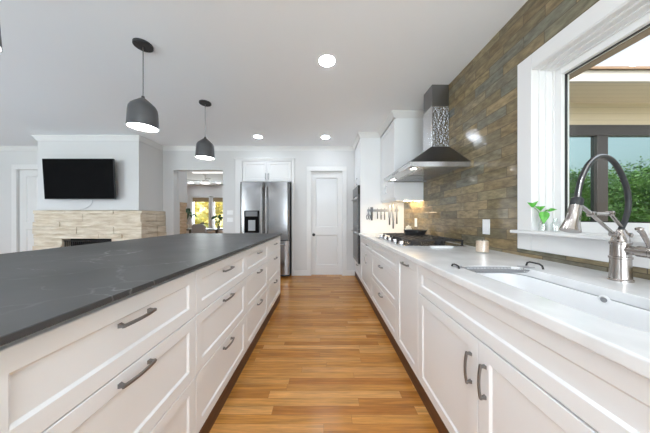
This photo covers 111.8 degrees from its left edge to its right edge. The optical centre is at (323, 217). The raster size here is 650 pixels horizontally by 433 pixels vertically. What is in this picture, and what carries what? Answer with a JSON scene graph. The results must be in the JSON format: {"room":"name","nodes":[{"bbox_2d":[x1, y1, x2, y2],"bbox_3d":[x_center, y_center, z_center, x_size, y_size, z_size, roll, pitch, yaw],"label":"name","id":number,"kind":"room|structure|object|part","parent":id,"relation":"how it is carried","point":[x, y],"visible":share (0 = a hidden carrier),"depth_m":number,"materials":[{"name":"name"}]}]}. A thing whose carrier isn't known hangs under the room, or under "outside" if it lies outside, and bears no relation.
{"room":"kitchen","nodes":[
{"label":"kitchen","id":0,"kind":"room"},
{"bbox_2d":[37,141,162,210],"bbox_3d":[-4.075,-0.777,4.085,1.750,1.285,0.570,0,0,0],"label":"wall","id":1,"kind":"structure","parent":0,"point":[138,164],"depth_m":3.80,"materials":[{"name":"white paint"}]},
{"bbox_2d":[42,159,115,198],"bbox_3d":[-4.083,-0.651,3.720,1.180,0.670,0.159,0,0,0],"label":"television","id":2,"kind":"object","parent":1,"relation":"attached to","point":[62,178],"visible":1,"depth_m":3.66,"materials":[{"name":"black plastic"}]},
{"bbox_2d":[31,135,163,150],"bbox_3d":[-4.075,-1.377,4.062,1.840,0.085,0.615,0,0,0],"label":"trim","id":3,"kind":"structure","parent":1,"relation":"attached to","point":[37,137],"depth_m":3.78,"materials":[{"name":"white wood"}]},
{"bbox_2d":[0,151,354,269],"bbox_3d":[-3.335,-0.140,4.430,9.330,2.560,0.120,0,0,0],"label":"wall","id":4,"kind":"structure","parent":0,"point":[173,161],"depth_m":4.37,"materials":[{"name":"white paint"}]},
{"bbox_2d":[0,146,36,150],"bbox_3d":[-6.475,-1.377,4.348,3.050,0.085,0.045,0,0,0],"label":"trim","id":5,"kind":"structure","parent":4,"relation":"attached to","point":[2,148],"depth_m":4.35,"materials":[{"name":"white wood"}]},
{"bbox_2d":[11,164,36,252],"bbox_3d":[-5.715,0.040,4.359,0.930,2.200,0.022,0,0,0],"label":"trim","id":6,"kind":"structure","parent":4,"relation":"attached to","point":[14,167],"depth_m":4.35,"materials":[{"name":"white wood"}]},
{"bbox_2d":[20,170,36,251],"bbox_3d":[-5.665,0.085,4.412,0.830,2.090,0.035,0,0,0],"label":"door","id":7,"kind":"structure","parent":4,"relation":"in","point":[28,178],"depth_m":4.40,"materials":[{"name":"white wood"}]},
{"bbox_2d":[227,210,232,214],"bbox_3d":[-1.865,-0.110,4.365,0.118,0.085,0.009,0,0,0],"label":"light switch","id":8,"kind":"object","parent":4,"relation":"attached to","point":[229,212],"visible":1,"depth_m":4.36,"materials":[{"name":"white plastic"}]},
{"bbox_2d":[163,146,353,150],"bbox_3d":[-1.300,-1.377,4.348,3.800,0.085,0.045,0,0,0],"label":"trim","id":9,"kind":"structure","parent":4,"relation":"attached to","point":[165,148],"depth_m":4.35,"materials":[{"name":"white wood"}]},
{"bbox_2d":[234,158,294,275],"bbox_3d":[-1.173,-0.022,4.350,1.195,2.325,0.040,0,0,0],"label":"trim","id":10,"kind":"structure","parent":4,"relation":"attached to","point":[238,161],"depth_m":4.35,"materials":[{"name":"white wood"}]},
{"bbox_2d":[294,270,354,275],"bbox_3d":[-0.700,1.090,4.363,2.620,0.100,0.014,0,0,0],"label":"baseboard","id":11,"kind":"structure","parent":4,"relation":"attached to","point":[296,272],"depth_m":4.36,"materials":[{"name":"white wood"}]},
{"bbox_2d":[311,172,341,273],"bbox_3d":[0.052,0.100,4.396,0.615,2.060,0.077,0,0,0],"label":"door","id":12,"kind":"structure","parent":4,"relation":"in","point":[326,187],"depth_m":4.42,"materials":[{"name":"white wood"}]},
{"bbox_2d":[307,166,346,275],"bbox_3d":[0.052,0.060,4.359,0.795,2.160,0.022,0,0,0],"label":"trim","id":13,"kind":"structure","parent":4,"relation":"attached to","point":[343,169],"depth_m":4.35,"materials":[{"name":"white"}]},
{"bbox_2d":[177,171,186,233],"bbox_3d":[-3.685,-0.140,4.630,1.430,2.560,0.280,0,0,0],"label":"wall","id":14,"kind":"structure","parent":0,"point":[181,175],"depth_m":4.55,"materials":[{"name":"white paint"}]},
{"bbox_2d":[186,185,222,232],"bbox_3d":[-4.850,-0.140,9.575,6.300,2.560,0.150,0,0,0],"label":"wall","id":15,"kind":"structure","parent":0,"point":[192,190],"depth_m":9.50,"materials":[{"name":"white paint"}]},
{"bbox_2d":[190,196,210,231],"bbox_3d":[-5.320,-0.180,9.515,0.900,1.540,0.130,0,0,0],"label":"window","id":16,"kind":"structure","parent":15,"relation":"in","point":[191,197],"depth_m":9.48,"materials":[{"name":"white wood"}]},
{"bbox_2d":[193,198,208,201],"bbox_3d":[-5.320,-0.787,9.515,0.710,0.175,0.020,0,0,0],"label":"blind","id":17,"kind":"object","parent":16,"relation":"attached to","point":[194,199],"visible":1,"depth_m":9.51,"materials":[{"name":"brown fabric"}]},
{"bbox_2d":[210,196,222,231],"bbox_3d":[-4.405,-0.180,9.515,0.950,1.540,0.130,0,0,0],"label":"window","id":18,"kind":"structure","parent":15,"relation":"in","point":[212,197],"depth_m":9.48,"materials":[{"name":"white wood"}]},
{"bbox_2d":[213,198,222,201],"bbox_3d":[-4.405,-0.787,9.515,0.760,0.175,0.020,0,0,0],"label":"blind","id":19,"kind":"object","parent":18,"relation":"attached to","point":[214,199],"visible":0.64,"depth_m":9.51,"materials":[{"name":"brown fabric"}]},
{"bbox_2d":[0,0,527,184],"bbox_3d":[-3.500,-1.500,2.900,10.800,0.160,13.600,0,0,0],"label":"ceiling","id":20,"kind":"structure","parent":0,"point":[68,67],"depth_m":2.04,"materials":[{"name":"white paint"}]},
{"bbox_2d":[0,28,2,52],"bbox_3d":[-1.475,-1.078,0.880,0.214,0.684,0.214,0,0,0],"label":"pendant lamp","id":21,"kind":"object","parent":20,"relation":"hanging from","point":[1,50],"visible":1,"depth_m":0.95,"materials":[{"name":"grey metal"}]},
{"bbox_2d":[126,38,158,132],"bbox_3d":[-1.480,-1.078,1.800,0.214,0.684,0.214,0,0,0],"label":"pendant lamp","id":22,"kind":"object","parent":20,"relation":"hanging from","point":[141,115],"visible":1,"depth_m":1.75,"materials":[{"name":"grey metal"}]},
{"bbox_3d":[-1.480,-0.867,1.800,0.214,0.262,0.214,0,0,0],"label":"lamp shade","id":23,"kind":"part","parent":22,"relation":"part of","materials":[{"name":"grey metal"}]},
{"bbox_2d":[126,123,158,131],"bbox_3d":[-1.480,-0.747,1.800,0.205,0.005,0.205,0,0,0],"label":"diffuser","id":24,"kind":"object","parent":22,"relation":"attached to","point":[143,127],"depth_m":1.81,"materials":[{"name":"white plastic"}]},
{"bbox_3d":[-1.480,-1.195,1.800,0.006,0.410,0.006,0,0,-22],"label":"rod","id":25,"kind":"part","parent":22,"relation":"part of","materials":[{"name":"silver metal"}]},
{"bbox_2d":[187,173,220,184],"bbox_3d":[-3.780,-1.244,7.000,0.959,0.352,0.959,0,0,9],"label":"ceiling fan","id":26,"kind":"object","parent":20,"relation":"hanging from","point":[206,181],"visible":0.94,"depth_m":6.92,"materials":[{"name":"white"}]},
{"bbox_2d":[195,100,214,159],"bbox_3d":[-1.462,-1.078,2.707,0.214,0.684,0.214,0,0,0],"label":"pendant lamp","id":27,"kind":"object","parent":20,"relation":"hanging from","point":[204,150],"visible":1,"depth_m":2.65,"materials":[{"name":"grey metal"}]},
{"bbox_3d":[-1.462,-0.867,2.707,0.214,0.262,0.214,0,0,0],"label":"lamp shade","id":28,"kind":"part","parent":27,"relation":"part of","materials":[{"name":"grey metal"}]},
{"bbox_2d":[196,156,213,159],"bbox_3d":[-1.462,-0.747,2.707,0.205,0.005,0.205,0,0,0],"label":"diffuser","id":29,"kind":"object","parent":27,"relation":"attached to","point":[198,157],"depth_m":2.71,"materials":[{"name":"white plastic"}]},
{"bbox_2d":[193,172,222,172],"bbox_3d":[-3.525,-1.404,6.810,1.050,0.028,0.060,0,0,0],"label":"recessed light","id":30,"kind":"object","parent":20,"relation":"in","point":[193,172],"visible":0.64,"depth_m":6.78,"materials":[{"name":"white"}]},
{"bbox_2d":[318,54,335,66],"bbox_3d":[0.027,-1.416,1.985,0.164,0.006,0.164,0,0,0],"label":"recessed light","id":31,"kind":"object","parent":20,"relation":"in","point":[325,60],"visible":1,"depth_m":1.97,"materials":[{"name":"white"}]},
{"bbox_2d":[209,273,438,432],"bbox_3d":[-3.250,1.200,3.350,9.500,0.120,12.300,0,0,0],"label":"floor","id":32,"kind":"structure","parent":0,"point":[323,361],"depth_m":1.59,"materials":[{"name":"brown wood"}]},
{"bbox_2d":[0,271,195,432],"bbox_3d":[-1.098,0.685,0.705,1.044,0.909,0.669,0,0,0],"label":"base cabinet","id":33,"kind":"object","parent":32,"relation":"on","point":[127,364],"visible":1,"depth_m":0.64,"materials":[{"name":"white paint"}]},
{"bbox_3d":[-0.615,0.605,0.705,0.020,0.282,0.667,0,0,0],"label":"drawer","id":34,"kind":"part","parent":33,"relation":"part of","materials":[{"name":"white paint"}]},
{"bbox_3d":[-0.591,0.318,0.705,0.029,0.013,0.125,0,0,0],"label":"handle","id":35,"kind":"part","parent":33,"relation":"part of","materials":[{"name":"silver metal"}]},
{"bbox_3d":[-0.591,0.495,0.705,0.029,0.013,0.125,0,0,0],"label":"handle","id":36,"kind":"part","parent":33,"relation":"part of","materials":[{"name":"silver metal"}]},
{"bbox_3d":[-0.615,0.893,0.705,0.020,0.290,0.667,0,0,0],"label":"drawer","id":37,"kind":"part","parent":33,"relation":"part of","materials":[{"name":"white paint"}]},
{"bbox_2d":[32,210,166,249],"bbox_3d":[-4.045,0.505,4.054,1.851,1.270,0.625,0,0,0],"label":"stone fireplace","id":38,"kind":"object","parent":32,"relation":"on","point":[51,228],"visible":0.54,"depth_m":3.76,"materials":[{"name":"stone"}]},
{"bbox_2d":[180,202,186,233],"bbox_3d":[-3.583,0.406,4.668,1.234,1.468,0.212,0,0,0],"label":"stone chimney base","id":39,"kind":"object","parent":32,"relation":"on","point":[183,215],"visible":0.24,"depth_m":4.65,"materials":[{"name":"beige stone"}]},
{"bbox_2d":[191,224,206,232],"bbox_3d":[-4.040,0.665,7.326,0.480,0.950,0.548,0,0,0],"label":"dining chair","id":40,"kind":"object","parent":32,"relation":"on","point":[195,228],"visible":0.38,"depth_m":7.07,"materials":[{"name":"grey fabric"}]},
{"bbox_2d":[186,228,222,232],"bbox_3d":[-4.400,0.762,8.000,1.600,0.755,1.000,0,0,0],"label":"dining table","id":41,"kind":"object","parent":32,"relation":"on","point":[189,229],"visible":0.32,"depth_m":7.62,"materials":[{"name":"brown wood"}]},
{"bbox_2d":[186,208,196,228],"bbox_3d":[-4.940,0.014,7.834,0.601,0.742,0.781,0,0,0],"label":"potted plant","id":42,"kind":"object","parent":41,"relation":"on","point":[188,211],"visible":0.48,"depth_m":7.83,"materials":[{"name":"green plant"}]},
{"bbox_2d":[211,214,222,228],"bbox_3d":[-3.873,0.124,8.064,0.420,0.519,0.547,0,0,0],"label":"potted plant","id":43,"kind":"object","parent":41,"relation":"on","point":[219,215],"visible":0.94,"depth_m":8.01,"materials":[{"name":"green plant"}]},
{"bbox_2d":[192,250,245,432],"bbox_3d":[-1.098,0.685,1.375,1.044,0.909,0.669,0,0,0],"label":"base cabinet","id":44,"kind":"object","parent":32,"relation":"on","point":[220,316],"visible":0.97,"depth_m":1.26,"materials":[{"name":"white paint"}]},
{"bbox_2d":[0,233,281,345],"bbox_3d":[-1.250,0.222,1.365,1.340,0.018,3.390,0,0,0],"label":"countertop","id":45,"kind":"structure","parent":44,"relation":"on","point":[41,289],"depth_m":0.88,"materials":[{"name":"black stone"}]},
{"bbox_3d":[-0.615,0.354,1.375,0.020,0.212,0.667,0,0,0],"label":"drawer","id":46,"kind":"part","parent":44,"relation":"part of","materials":[{"name":"white paint"}]},
{"bbox_3d":[-0.615,0.605,1.375,0.020,0.282,0.667,0,0,0],"label":"drawer","id":47,"kind":"part","parent":44,"relation":"part of","materials":[{"name":"white paint"}]},
{"bbox_3d":[-0.615,0.893,1.375,0.020,0.290,0.667,0,0,0],"label":"drawer","id":48,"kind":"part","parent":44,"relation":"part of","materials":[{"name":"white paint"}]},
{"bbox_3d":[-0.591,0.495,1.375,0.029,0.013,0.125,0,0,0],"label":"handle","id":49,"kind":"part","parent":44,"relation":"part of","materials":[{"name":"silver metal"}]},
{"bbox_3d":[-0.591,0.782,1.375,0.029,0.013,0.125,0,0,0],"label":"handle","id":50,"kind":"part","parent":44,"relation":"part of","materials":[{"name":"silver metal"}]},
{"bbox_2d":[245,241,267,364],"bbox_3d":[-1.098,0.685,2.045,1.044,0.909,0.669,0,0,0],"label":"base cabinet","id":51,"kind":"object","parent":32,"relation":"on","point":[257,255],"visible":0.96,"depth_m":1.97,"materials":[{"name":"white paint"}]},
{"bbox_3d":[-0.615,0.354,2.045,0.020,0.212,0.667,0,0,0],"label":"drawer","id":52,"kind":"part","parent":51,"relation":"part of","materials":[{"name":"white paint"}]},
{"bbox_3d":[-0.615,0.605,2.045,0.020,0.282,0.667,0,0,0],"label":"drawer","id":53,"kind":"part","parent":51,"relation":"part of","materials":[{"name":"white paint"}]},
{"bbox_3d":[-0.615,0.893,2.045,0.020,0.290,0.667,0,0,0],"label":"drawer","id":54,"kind":"part","parent":51,"relation":"part of","materials":[{"name":"white paint"}]},
{"bbox_2d":[240,182,291,275],"bbox_3d":[-1.125,0.217,4.509,0.930,1.805,0.882,0,0,0],"label":"refrigerator","id":55,"kind":"object","parent":32,"relation":"on","point":[265,207],"visible":0.66,"depth_m":4.16,"materials":[{"name":"grey metal"}]},
{"bbox_3d":[-1.359,-0.133,4.189,0.462,1.105,0.073,0,0,0],"label":"door","id":56,"kind":"part","parent":55,"relation":"part of","materials":[{"name":"silver metal"}]},
{"bbox_3d":[-1.165,-0.130,4.117,0.025,0.957,0.078,0,0,0],"label":"handle","id":57,"kind":"part","parent":55,"relation":"part of","materials":[{"name":"silver metal"}]},
{"bbox_3d":[-1.085,-0.130,4.117,0.025,0.957,0.078,0,0,0],"label":"handle","id":58,"kind":"part","parent":55,"relation":"part of","materials":[{"name":"silver metal"}]},
{"bbox_3d":[-0.891,-0.133,4.189,0.462,1.105,0.073,0,0,0],"label":"door","id":59,"kind":"part","parent":55,"relation":"part of","materials":[{"name":"silver metal"}]},
{"bbox_3d":[-1.125,0.756,4.189,0.930,0.648,0.074,0,0,0],"label":"freezer drawer","id":60,"kind":"part","parent":55,"relation":"part of","materials":[{"name":"silver metal"}]},
{"bbox_2d":[267,236,279,321],"bbox_3d":[-1.098,0.685,2.715,1.044,0.909,0.669,0,0,0],"label":"base cabinet","id":61,"kind":"object","parent":32,"relation":"on","point":[274,243],"visible":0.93,"depth_m":2.67,"materials":[{"name":"white paint"}]},
{"bbox_3d":[-0.615,0.354,2.715,0.020,0.212,0.667,0,0,0],"label":"drawer","id":62,"kind":"part","parent":61,"relation":"part of","materials":[{"name":"white paint"}]},
{"bbox_3d":[-0.615,0.605,2.715,0.020,0.282,0.667,0,0,0],"label":"drawer","id":63,"kind":"part","parent":61,"relation":"part of","materials":[{"name":"white paint"}]},
{"bbox_3d":[-0.615,0.893,2.715,0.020,0.290,0.667,0,0,0],"label":"drawer","id":64,"kind":"part","parent":61,"relation":"part of","materials":[{"name":"white paint"}]},
{"bbox_2d":[360,236,371,306],"bbox_3d":[0.951,0.715,3.239,0.749,0.851,0.837,0,0,0],"label":"base cabinet","id":65,"kind":"object","parent":32,"relation":"on","point":[365,245],"visible":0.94,"depth_m":3.17,"materials":[{"name":"white paint"}]},
{"bbox_3d":[0.615,0.376,3.239,0.020,0.153,0.835,0,0,0],"label":"drawer","id":66,"kind":"part","parent":65,"relation":"part of","materials":[{"name":"white paint"}]},
{"bbox_2d":[352,132,403,285],"bbox_3d":[0.945,-0.139,3.987,0.769,2.558,0.745,0,0,0],"label":"tall cabinet","id":67,"kind":"object","parent":32,"relation":"on","point":[368,149],"depth_m":3.66,"materials":[{"name":"white paint"}]},
{"bbox_2d":[351,185,359,263],"bbox_3d":[0.863,0.113,4.010,0.675,1.325,0.657,0,0,0],"label":"double oven","id":68,"kind":"object","parent":67,"relation":"in","point":[356,192],"visible":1,"depth_m":3.84,"materials":[{"name":"silver glass"}]},
{"bbox_3d":[0.586,0.480,4.010,0.028,0.580,0.656,0,0,0],"label":"oven door","id":69,"kind":"part","parent":68,"relation":"part of","materials":[{"name":"silver metal"}]},
{"bbox_3d":[0.586,-0.100,4.010,0.028,0.570,0.656,0,0,0],"label":"oven door","id":70,"kind":"part","parent":68,"relation":"part of","materials":[{"name":"silver metal"}]},
{"bbox_3d":[0.584,-0.470,4.010,0.032,0.160,0.656,0,0,0],"label":"control panel","id":71,"kind":"part","parent":68,"relation":"part of","materials":[{"name":"silver glass"}]},
{"bbox_3d":[0.615,0.911,4.010,0.020,0.254,0.657,0,0,0],"label":"drawer","id":72,"kind":"part","parent":67,"relation":"part of","materials":[{"name":"white paint"}]},
{"bbox_3d":[0.615,-0.942,4.010,0.020,0.764,0.657,0,0,0],"label":"door","id":73,"kind":"part","parent":67,"relation":"part of","materials":[{"name":"white paint"}]},
{"bbox_3d":[0.750,-1.376,3.987,0.380,0.085,0.745,0,0,0],"label":"crown","id":74,"kind":"part","parent":67,"relation":"part of","materials":[{"name":"white wood"}]},
{"bbox_2d":[370,207,372,219],"bbox_3d":[0.790,-0.070,3.637,0.044,0.220,0.014,0,0,0],"label":"cleaver","id":75,"kind":"object","parent":67,"relation":"attached to","point":[371,208],"visible":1,"depth_m":3.63,"materials":[{"name":"silver metal"}]},
{"bbox_3d":[0.978,-0.125,3.653,0.515,0.040,0.014,0,0,0],"label":"magnetic strip","id":76,"kind":"part","parent":67,"relation":"part of","materials":[{"name":"silver metal"}]},
{"bbox_2d":[388,205,390,224],"bbox_3d":[1.085,-0.052,3.640,0.042,0.335,0.009,0,0,0],"label":"knife","id":77,"kind":"object","parent":67,"relation":"attached to","point":[389,207],"visible":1,"depth_m":3.64,"materials":[{"name":"silver metal"}]},
{"bbox_3d":[1.085,-0.113,3.643,0.042,0.215,0.003,0,0,0],"label":"blade","id":78,"kind":"part","parent":77,"relation":"part of","materials":[{"name":"silver metal"}]},
{"bbox_2d":[392,204,393,228],"bbox_3d":[1.145,-0.033,3.640,0.036,0.415,0.009,0,0,0],"label":"knife","id":79,"kind":"object","parent":67,"relation":"hanging from","point":[393,204],"visible":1,"depth_m":3.64,"materials":[{"name":"silver metal"}]},
{"bbox_3d":[1.145,-0.098,3.643,0.036,0.285,0.003,0,0,0],"label":"blade","id":80,"kind":"part","parent":79,"relation":"part of","materials":[{"name":"silver metal"}]},
{"bbox_2d":[396,205,397,223],"bbox_3d":[1.205,-0.055,3.640,0.028,0.310,0.009,0,0,0],"label":"knife","id":81,"kind":"object","parent":67,"relation":"attached to","point":[397,205],"visible":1,"depth_m":3.64,"materials":[{"name":"silver metal"}]},
{"bbox_2d":[371,242,396,352],"bbox_3d":[0.951,0.715,2.325,0.749,0.851,0.989,0,0,0],"label":"base cabinet","id":82,"kind":"object","parent":32,"relation":"on","point":[383,261],"visible":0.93,"depth_m":2.19,"materials":[{"name":"white paint"}]},
{"bbox_3d":[0.615,0.607,2.325,0.020,0.302,0.987,0,0,0],"label":"drawer","id":83,"kind":"part","parent":82,"relation":"part of","materials":[{"name":"white paint"}]},
{"bbox_3d":[0.615,0.899,2.325,0.020,0.278,0.987,0,0,0],"label":"drawer","id":84,"kind":"part","parent":82,"relation":"part of","materials":[{"name":"white paint"}]},
{"bbox_2d":[397,255,419,393],"bbox_3d":[0.951,0.715,1.623,0.749,0.851,0.414,0,0,0],"label":"base cabinet","id":85,"kind":"object","parent":32,"relation":"on","point":[407,270],"visible":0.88,"depth_m":1.59,"materials":[{"name":"white paint"}]},
{"bbox_2d":[418,265,649,432],"bbox_3d":[0.951,0.715,0.865,0.749,0.851,1.099,0,0,0],"label":"base cabinet","id":86,"kind":"object","parent":32,"relation":"on","point":[484,366],"visible":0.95,"depth_m":0.73,"materials":[{"name":"white paint"}]},
{"bbox_3d":[0.615,0.759,1.140,0.020,0.559,0.547,0,0,0],"label":"door","id":87,"kind":"part","parent":86,"relation":"part of","materials":[{"name":"white paint"}]},
{"bbox_3d":[0.591,0.615,0.905,0.029,0.130,0.013,0,0,0],"label":"handle","id":88,"kind":"part","parent":86,"relation":"part of","materials":[{"name":"silver metal"}]},
{"bbox_3d":[0.591,0.615,0.825,0.029,0.130,0.013,0,0,0],"label":"handle","id":89,"kind":"part","parent":86,"relation":"part of","materials":[{"name":"silver metal"}]},
{"bbox_3d":[0.615,0.759,0.590,0.020,0.559,0.547,0,0,0],"label":"door","id":90,"kind":"part","parent":86,"relation":"part of","materials":[{"name":"white paint"}]},
{"bbox_3d":[0.951,0.714,-0.068,0.749,0.851,0.764,0,0,0],"label":"cabinet","id":91,"kind":"object","parent":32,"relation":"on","visible":0},
{"bbox_2d":[359,233,649,379],"bbox_3d":[0.952,0.270,1.604,0.753,0.036,4.108,0,0,0],"label":"countertop","id":92,"kind":"structure","parent":91,"relation":"on","point":[628,347],"depth_m":0.77,"materials":[{"name":"white stone"}]},
{"bbox_2d":[376,233,465,246],"bbox_3d":[0.954,0.221,2.393,0.572,0.060,0.955,0,0,0],"label":"gas cooktop","id":93,"kind":"object","parent":92,"relation":"in","point":[399,239],"visible":0.95,"depth_m":2.08,"materials":[{"name":"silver metal"}]},
{"bbox_2d":[404,229,426,234],"bbox_3d":[1.060,0.159,2.487,0.258,0.062,0.404,0,0,0],"label":"frying pan","id":94,"kind":"object","parent":93,"relation":"on","point":[407,231],"visible":1,"depth_m":2.47,"materials":[{"name":"black metal"}]},
{"bbox_2d":[429,246,453,247],"bbox_3d":[1.000,0.246,1.872,0.200,0.012,0.060,0,0,0],"label":"spoon rest","id":95,"kind":"object","parent":92,"relation":"on","point":[429,246],"visible":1,"depth_m":1.86,"materials":[{"name":"white ceramic"}]},
{"bbox_2d":[476,240,488,251],"bbox_3d":[1.155,0.206,1.605,0.083,0.092,0.083,0,0,0],"label":"candle jar","id":96,"kind":"object","parent":92,"relation":"on","point":[481,246],"visible":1,"depth_m":1.57,"materials":[{"name":"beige glass"}]},
{"bbox_2d":[451,261,543,272],"bbox_3d":[0.860,0.244,1.105,0.402,0.045,0.098,0,0,0],"label":"basket","id":97,"kind":"object","parent":92,"relation":"on","point":[476,270],"visible":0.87,"depth_m":1.09,"materials":[{"name":"silver metal"}]},
{"bbox_2d":[478,273,649,331],"bbox_3d":[0.856,0.380,0.810,0.336,0.206,0.724,0,0,0],"label":"sink","id":98,"kind":"object","parent":92,"relation":"in","point":[602,306],"visible":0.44,"depth_m":0.85,"materials":[{"name":"white ceramic"}]},
{"bbox_2d":[559,154,649,282],"bbox_3d":[1.063,0.002,0.839,0.395,0.501,0.164,0,0,0],"label":"kitchen faucet","id":99,"kind":"object","parent":92,"relation":"on","point":[621,250],"visible":1,"depth_m":0.86,"materials":[{"name":"silver metal"}]},
{"bbox_3d":[1.099,0.013,0.859,0.330,0.134,0.024,0,0,-16],"label":"arm","id":100,"kind":"part","parent":99,"relation":"part of","materials":[{"name":"silver metal"}]},
{"bbox_3d":[1.180,0.078,0.810,0.022,0.088,0.044,0,0,-34],"label":"lever","id":101,"kind":"part","parent":99,"relation":"part of","materials":[{"name":"silver metal"}]},
{"bbox_2d":[404,0,649,279],"bbox_3d":[1.415,-0.140,0.835,0.170,2.560,7.270,0,0,0],"label":"wall","id":102,"kind":"structure","parent":0,"point":[483,96],"depth_m":1.75,"materials":[{"name":"brown tile"}]},
{"bbox_2d":[378,110,423,203],"bbox_3d":[1.112,-0.827,3.275,0.434,1.184,0.760,0,0,0],"label":"upper cabinet","id":103,"kind":"object","parent":102,"relation":"attached to","point":[402,141],"visible":0.94,"depth_m":2.94,"materials":[{"name":"white paint"}]},
{"bbox_3d":[0.950,-0.797,3.297,0.020,1.052,0.712,0,0,0],"label":"door","id":104,"kind":"part","parent":103,"relation":"part of","materials":[{"name":"white paint"}]},
{"bbox_3d":[1.112,-1.376,3.275,0.434,0.085,0.760,0,0,0],"label":"crown","id":105,"kind":"part","parent":103,"relation":"part of","materials":[{"name":"white wood"}]},
{"bbox_3d":[1.145,-0.250,3.297,0.369,0.030,0.715,0,0,0],"label":"light rail","id":106,"kind":"part","parent":103,"relation":"part of","materials":[{"name":"white paint"}]},
{"bbox_2d":[384,85,470,181],"bbox_3d":[1.050,-0.942,2.420,0.555,0.957,0.880,0,0,0],"label":"range hood","id":107,"kind":"object","parent":102,"relation":"attached to","point":[437,159],"visible":1,"depth_m":2.33,"materials":[{"name":"silver metal"}]},
{"bbox_2d":[483,219,489,234],"bbox_3d":[1.325,0.072,1.800,0.009,0.122,0.078,0,0,0],"label":"wall outlet","id":108,"kind":"object","parent":102,"relation":"attached to","point":[486,222],"visible":1,"depth_m":1.79,"materials":[{"name":"white plastic"}]},
{"bbox_2d":[510,0,649,268],"bbox_3d":[1.431,-0.420,0.835,0.338,1.250,1.370,0,0,0],"label":"window","id":109,"kind":"structure","parent":102,"relation":"in","point":[607,28],"depth_m":1.32,"materials":[{"name":"white painted wood"},{"name":"clear glass"}]},
{"bbox_3d":[1.357,0.090,0.831,0.190,0.020,1.331,0,0,0],"label":"sill","id":110,"kind":"part","parent":109,"relation":"part of","materials":[{"name":"white wood"}]},
{"bbox_3d":[1.445,-0.410,0.835,0.050,0.980,1.040,0,0,0],"label":"sash","id":111,"kind":"part","parent":109,"relation":"part of","materials":[{"name":"white wood"}]},
{"bbox_3d":[1.550,-0.427,0.835,0.100,1.235,1.370,0,0,0],"label":"trim","id":112,"kind":"part","parent":109,"relation":"part of","materials":[{"name":"brown"}]},
{"bbox_3d":[1.355,0.037,1.362,0.046,0.085,0.046,0,0,0],"label":"glass bottle","id":113,"kind":"object","parent":109,"relation":"on","visible":0},
{"bbox_2d":[527,201,556,223],"bbox_3d":[1.333,-0.018,1.342,0.063,0.175,0.128,0,0,-36],"label":"plant cutting","id":114,"kind":"object","parent":113,"relation":"in","point":[544,215],"visible":1,"depth_m":1.33,"materials":[{"name":"green plant"}]},
{"label":"outside","id":115,"kind":"structure","parent":0,"visible":0},
{"bbox_3d":[0.000,1.310,0.000,80.000,0.060,90.000,0,0,0],"label":"ground","id":116,"kind":"structure","parent":115,"visible":0},
{"bbox_2d":[195,202,222,227],"bbox_3d":[-8.350,-1.185,13.491,5.335,4.955,4.533,0,0,0],"label":"autumn tree","id":117,"kind":"object","parent":116,"relation":"on","point":[199,213],"visible":0.13,"depth_m":13.08,"materials":[{"name":"yellow plant"}]},
{"bbox_2d":[195,202,222,224],"bbox_3d":[-6.269,-1.117,14.327,5.061,5.683,5.098,0,0,-24],"label":"autumn tree","id":118,"kind":"object","parent":116,"relation":"on","point":[216,204],"visible":0.02,"depth_m":13.69,"materials":[{"name":"yellow plant"}]},
{"bbox_2d":[215,202,222,227],"bbox_3d":[-4.420,-0.864,13.604,4.460,4.683,4.148,0,0,0],"label":"autumn tree","id":119,"kind":"object","parent":116,"relation":"on","point":[221,223],"visible":0.05,"depth_m":12.28,"materials":[{"name":"yellow plant"}]},
{"bbox_2d":[569,66,649,221],"bbox_3d":[4.600,-0.685,3.975,6.000,3.850,2.850,0,0,0],"label":"house wing","id":120,"kind":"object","parent":116,"relation":"on","point":[609,106],"visible":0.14,"depth_m":3.10,"materials":[{"name":"grey"}]},
{"bbox_3d":[4.610,-0.335,3.144,5.980,1.950,0.112,0,0,0],"label":"frame","id":121,"kind":"part","parent":120,"relation":"part of","materials":[{"name":"brown metal"}]},
{"bbox_3d":[-1.130,-0.140,4.895,1.140,2.560,0.810,0,0,0],"label":"wall niche","id":122,"kind":"object","parent":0,"visible":0},
{"bbox_2d":[243,161,291,184],"bbox_3d":[-1.127,-0.921,4.638,0.965,0.413,0.625,0,0,0],"label":"upper cabinet","id":123,"kind":"object","parent":122,"relation":"attached to","point":[253,171],"visible":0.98,"depth_m":4.36,"materials":[{"name":"white wood"}]},
{"bbox_3d":[-1.369,-0.922,4.364,0.479,0.397,0.020,0,0,0],"label":"door","id":124,"kind":"part","parent":123,"relation":"part of","materials":[{"name":"white wood"}]},
{"bbox_3d":[-0.886,-0.922,4.364,0.480,0.397,0.020,0,0,0],"label":"door","id":125,"kind":"part","parent":123,"relation":"part of","materials":[{"name":"white wood"}]}
]}

